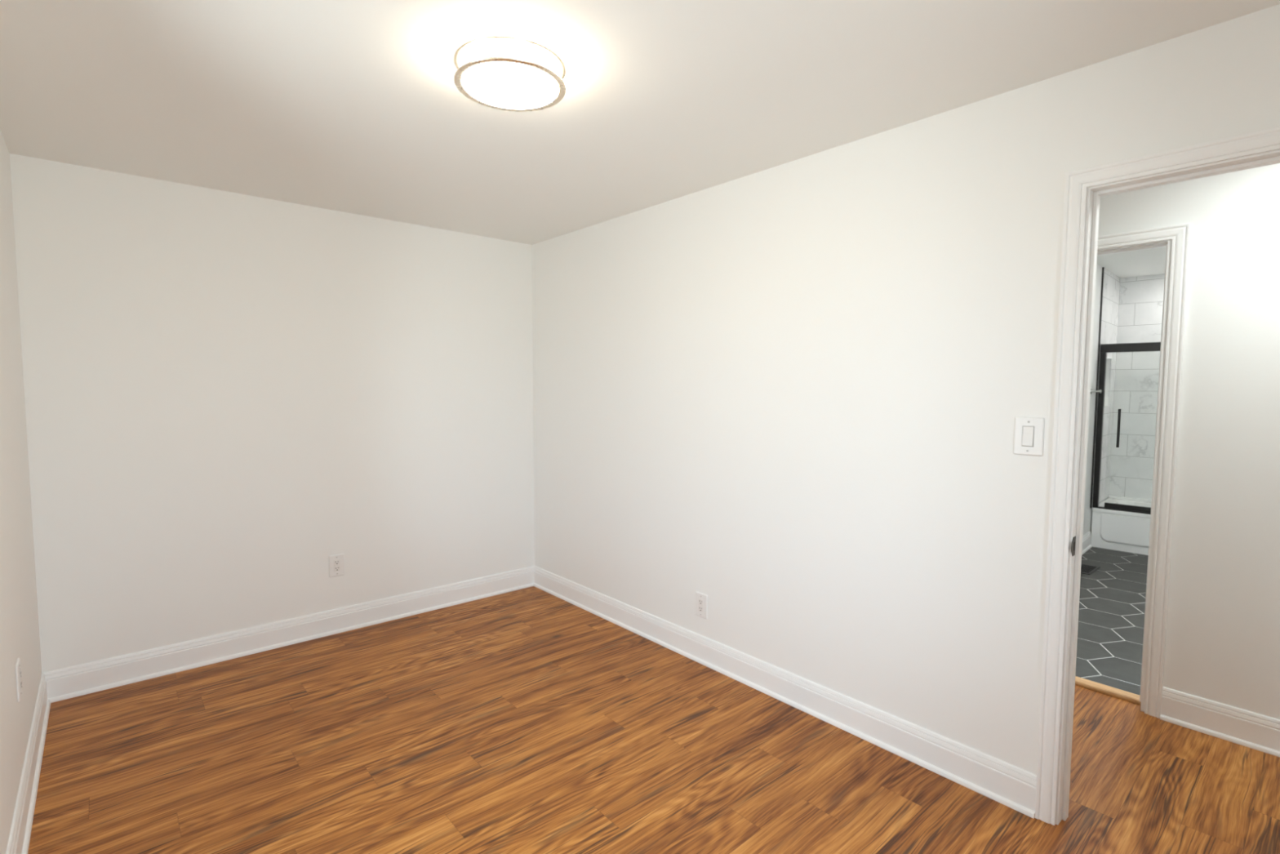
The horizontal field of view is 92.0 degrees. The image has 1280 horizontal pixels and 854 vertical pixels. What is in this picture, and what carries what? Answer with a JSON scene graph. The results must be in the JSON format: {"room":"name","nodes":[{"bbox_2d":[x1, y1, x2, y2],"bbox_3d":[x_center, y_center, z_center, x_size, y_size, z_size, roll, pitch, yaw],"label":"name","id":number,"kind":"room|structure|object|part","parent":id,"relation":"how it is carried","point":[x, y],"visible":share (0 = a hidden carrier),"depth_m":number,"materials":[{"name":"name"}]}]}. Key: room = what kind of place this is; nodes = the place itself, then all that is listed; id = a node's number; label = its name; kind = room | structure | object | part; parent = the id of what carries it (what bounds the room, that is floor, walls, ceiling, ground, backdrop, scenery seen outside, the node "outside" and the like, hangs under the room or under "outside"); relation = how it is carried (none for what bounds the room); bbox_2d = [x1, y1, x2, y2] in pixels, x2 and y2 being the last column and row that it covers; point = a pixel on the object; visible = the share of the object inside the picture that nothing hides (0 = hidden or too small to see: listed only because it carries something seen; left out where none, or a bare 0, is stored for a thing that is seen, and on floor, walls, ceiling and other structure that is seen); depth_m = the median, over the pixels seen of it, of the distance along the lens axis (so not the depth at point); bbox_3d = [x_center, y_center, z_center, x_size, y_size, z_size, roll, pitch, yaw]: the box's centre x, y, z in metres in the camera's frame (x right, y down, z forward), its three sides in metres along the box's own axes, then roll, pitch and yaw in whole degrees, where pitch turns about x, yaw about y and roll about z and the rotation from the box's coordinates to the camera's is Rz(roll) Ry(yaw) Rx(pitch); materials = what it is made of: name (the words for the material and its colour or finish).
{"room":"empty bedroom","nodes":[
{"label":"empty bedroom","id":0,"kind":"room"},
{"bbox_2d":[0,130,41,853],"bbox_3d":[-1.228,0.164,0.946,0.120,2.440,4.670,-3,5,-41],"label":"wall","id":1,"kind":"structure","parent":0,"point":[20,637],"depth_m":2.25,"materials":[{"name":"paint"}]},
{"bbox_2d":[15,657,22,702],"bbox_3d":[-2.115,0.861,2.107,0.008,0.128,0.085,-3,5,-41],"label":"wall outlet","id":2,"kind":"object","parent":1,"relation":"attached to","point":[18,669],"visible":1,"depth_m":2.08,"materials":[{"name":"white plastic"}]},
{"bbox_2d":[19,668,22,690],"bbox_3d":[-2.113,0.861,2.109,0.002,0.067,0.034,-3,5,-41],"label":"receptacle","id":3,"kind":"object","parent":2,"relation":"attached to","point":[20,682],"depth_m":2.10,"materials":[{"name":"white plastic"}]},
{"bbox_2d":[5,672,50,853],"bbox_3d":[-1.217,1.305,1.115,0.024,0.141,4.550,-3,5,-41],"label":"baseboard","id":4,"kind":"structure","parent":1,"relation":"attached to","point":[19,839],"depth_m":2.15,"materials":[{"name":"wood"}]},
{"bbox_2d":[9,153,534,672],"bbox_3d":[-1.784,-0.016,3.633,2.824,2.440,0.120,-3,5,-41],"label":"wall","id":5,"kind":"structure","parent":0,"point":[228,395],"depth_m":3.29,"materials":[{"name":"paint"}]},
{"bbox_2d":[43,565,534,702],"bbox_3d":[-1.737,1.135,3.657,2.590,0.141,0.024,-3,5,-41],"label":"baseboard","id":6,"kind":"structure","parent":5,"relation":"attached to","point":[67,682],"depth_m":3.38,"materials":[{"name":"wood"}]},
{"bbox_2d":[328,553,344,577],"bbox_3d":[-1.772,0.809,3.614,0.085,0.128,0.008,-3,5,-41],"label":"wall outlet","id":7,"kind":"object","parent":5,"relation":"attached to","point":[336,562],"visible":1,"depth_m":3.61,"materials":[{"name":"white plastic"}]},
{"bbox_2d":[333,559,340,571],"bbox_3d":[-1.770,0.809,3.612,0.034,0.067,0.002,-3,5,-41],"label":"receptacle","id":8,"kind":"object","parent":7,"relation":"attached to","point":[336,562],"depth_m":3.61,"materials":[{"name":"white plastic"}]},
{"bbox_2d":[0,0,1279,244],"bbox_3d":[-0.245,-1.162,1.793,2.823,0.100,4.790,-3,5,-41],"label":"ceiling","id":9,"kind":"structure","parent":0,"point":[357,107],"depth_m":2.02,"materials":[{"name":"paint"}]},
{"bbox_2d":[453,35,565,111],"bbox_3d":[-0.398,-1.076,1.905,0.336,0.085,0.336,-3,5,-41],"label":"ceiling light","id":10,"kind":"object","parent":9,"relation":"attached to","point":[502,73],"visible":1,"depth_m":1.83,"materials":[{"name":"frosted glass"},{"name":"brushed nickel"}]},
{"bbox_3d":[-0.423,-1.067,1.746,0.004,0.049,0.004,-3,5,-41],"label":"ring post","id":11,"kind":"part","parent":10,"relation":"part of","materials":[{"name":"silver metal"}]},
{"bbox_2d":[27,546,1279,853],"bbox_3d":[2.111,1.283,3.224,8.010,0.088,5.850,-3,5,-41],"label":"floor","id":12,"kind":"structure","parent":0,"point":[528,720],"depth_m":2.38,"materials":[{"name":"brown wood"}]},
{"bbox_2d":[1080,563,1100,574],"bbox_3d":[3.538,1.128,4.913,0.300,0.006,0.132,-3,5,-41],"label":"floor vent","id":13,"kind":"object","parent":12,"relation":"in","point":[1085,568],"visible":0.71,"depth_m":4.91,"materials":[{"name":"black metal"}]},
{"bbox_2d":[1075,675,1140,704],"bbox_3d":[2.103,1.244,3.102,0.070,0.020,0.678,-3,5,-41],"label":"threshold","id":14,"kind":"object","parent":12,"relation":"on","point":[1124,695],"depth_m":2.94,"materials":[{"name":"brown wood"}]},
{"bbox_2d":[1090,495,1151,555],"bbox_3d":[4.885,0.918,5.322,0.762,0.379,1.508,-3,5,-44],"label":"bathtub","id":15,"kind":"object","parent":12,"relation":"on","point":[1115,530],"visible":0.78,"depth_m":5.47,"materials":[{"name":"white ceramic"}]},
{"bbox_3d":[4.617,0.932,5.060,0.012,0.241,1.380,-3,5,-44],"label":"apron panel","id":16,"kind":"part","parent":15,"relation":"part of","materials":[{"name":"white ceramic"}]},
{"bbox_2d":[1092,342,1160,514],"bbox_3d":[4.626,0.034,5.012,0.086,1.467,1.506,-3,5,-44],"label":"shower door","id":17,"kind":"structure","parent":15,"relation":"on","point":[1150,346],"depth_m":5.50,"materials":[{"name":"black metal"}]},
{"bbox_3d":[4.201,0.011,5.422,0.042,0.338,0.019,-3,5,-44],"label":"pull handle","id":18,"kind":"part","parent":17,"relation":"part of","materials":[{"name":"black metal"}]},
{"bbox_3d":[4.409,0.049,5.243,0.006,1.379,0.705,-3,5,-44],"label":"glass panel","id":19,"kind":"part","parent":17,"relation":"part of","materials":[{"name":"clear glass"}]},
{"bbox_3d":[4.407,0.715,5.287,0.014,0.044,0.703,-3,5,-44],"label":"rail","id":20,"kind":"part","parent":17,"relation":"part of","materials":[{"name":"black metal"}]},
{"bbox_3d":[4.638,-0.662,4.976,0.058,0.074,1.506,-3,5,-44],"label":"header rail","id":21,"kind":"part","parent":17,"relation":"part of","materials":[{"name":"black metal"}]},
{"bbox_2d":[532,4,1279,774],"bbox_3d":[0.773,0.050,2.767,0.115,2.440,4.549,-3,5,-41],"label":"wall","id":22,"kind":"structure","parent":0,"point":[789,396],"depth_m":2.52,"materials":[{"name":"paint"}]},
{"bbox_2d":[695,591,707,618],"bbox_3d":[0.321,0.936,3.246,0.008,0.128,0.085,-3,5,-41],"label":"wall outlet","id":23,"kind":"object","parent":22,"relation":"attached to","point":[701,599],"visible":1,"depth_m":3.24,"materials":[{"name":"white plastic"}]},
{"bbox_2d":[697,598,702,612],"bbox_3d":[0.319,0.936,3.244,0.002,0.067,0.034,-3,5,-41],"label":"receptacle","id":24,"kind":"object","parent":23,"relation":"attached to","point":[700,600],"depth_m":3.25,"materials":[{"name":"grey plastic"}]},
{"bbox_2d":[533,565,1036,817],"bbox_3d":[0.716,1.200,2.797,0.024,0.141,4.550,-3,5,-41],"label":"baseboard","id":25,"kind":"structure","parent":22,"relation":"attached to","point":[1012,786],"depth_m":2.68,"materials":[{"name":"wood"}]},
{"bbox_2d":[1013,416,1044,456],"bbox_3d":[1.297,0.031,2.066,0.012,0.128,0.088,-3,5,-41],"label":"light switch","id":26,"kind":"object","parent":22,"relation":"attached to","point":[1028,432],"visible":1,"depth_m":2.06,"materials":[{"name":"white plastic"}]},
{"bbox_2d":[1035,125,1279,825],"bbox_3d":[1.685,0.279,1.733,0.151,2.125,0.888,-3,5,-41],"label":"door frame","id":27,"kind":"structure","parent":22,"relation":"in","point":[1084,188],"depth_m":1.98,"materials":[{"name":"wood"}]},
{"bbox_3d":[1.399,0.386,1.995,0.042,0.062,0.002,-3,5,-41],"label":"strike plate","id":28,"kind":"part","parent":27,"relation":"part of","materials":[{"name":"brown metal"}]},
{"bbox_2d":[1082,263,1120,535],"bbox_3d":[3.240,-0.115,4.815,3.987,2.496,0.140,-3,5,-44],"label":"wall","id":29,"kind":"structure","parent":0,"point":[1111,286],"depth_m":5.64,"materials":[{"name":"stone"}]},
{"bbox_2d":[1081,531,1092,555],"bbox_3d":[2.975,1.083,4.541,3.083,0.141,0.027,-3,5,-44],"label":"baseboard","id":30,"kind":"structure","parent":29,"relation":"attached to","point":[1086,544],"depth_m":5.48,"materials":[{"name":"wood"}]},
{"bbox_2d":[1089,388,1101,394],"bbox_3d":[3.934,-0.307,5.332,0.048,0.048,0.074,-3,5,-44],"label":"robe hook","id":31,"kind":"object","parent":29,"relation":"attached to","point":[1091,391],"visible":0.99,"depth_m":5.33,"materials":[{"name":"grey metal"}]},
{"bbox_3d":[3.936,-0.307,5.330,0.032,0.032,0.068,-3,5,-44],"label":"hook post","id":32,"kind":"part","parent":31,"relation":"part of","materials":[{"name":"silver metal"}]},
{"bbox_2d":[1089,266,1104,507],"bbox_3d":[4.066,-0.336,5.500,0.008,2.137,0.012,-3,5,-44],"label":"trim","id":33,"kind":"structure","parent":29,"relation":"attached to","point":[1103,268],"depth_m":5.49,"materials":[{"name":"black metal"}]},
{"bbox_2d":[1103,356,1111,407],"bbox_3d":[4.351,-0.421,5.837,0.274,0.471,0.106,-3,5,-44],"label":"trim","id":34,"kind":"structure","parent":29,"relation":"attached to","point":[1107,357],"depth_m":5.88,"materials":[{"name":"white plastic"}]},
{"bbox_2d":[1096,247,1166,278],"bbox_3d":[3.801,-1.369,4.134,4.007,0.100,1.730,-3,5,-44],"label":"ceiling","id":35,"kind":"structure","parent":0,"point":[1151,261],"depth_m":5.25,"materials":[{"name":"paint"}]},
{"bbox_2d":[1108,274,1164,499],"bbox_3d":[5.202,-0.330,5.470,0.011,2.138,1.610,-3,5,-44],"label":"wall","id":36,"kind":"structure","parent":0,"point":[1140,298],"depth_m":5.92,"materials":[{"name":"tile"}]},
{"bbox_2d":[1097,163,1279,719],"bbox_3d":[2.298,0.027,2.736,0.115,2.500,4.600,-3,5,-41],"label":"wall","id":37,"kind":"structure","parent":0,"point":[1222,645],"depth_m":2.53,"materials":[{"name":"paint"}]},
{"bbox_2d":[1097,222,1191,718],"bbox_3d":[2.070,0.192,2.994,0.133,2.136,0.815,-3,5,-41],"label":"door frame","id":38,"kind":"structure","parent":37,"relation":"in","point":[1176,238],"depth_m":2.68,"materials":[{"name":"wood"}]},
{"bbox_2d":[1160,686,1279,756],"bbox_3d":[2.208,1.204,2.805,0.024,0.141,4.500,-3,5,-41],"label":"baseboard","id":39,"kind":"structure","parent":37,"relation":"attached to","point":[1258,731],"depth_m":2.56,"materials":[{"name":"wood"}]}
]}

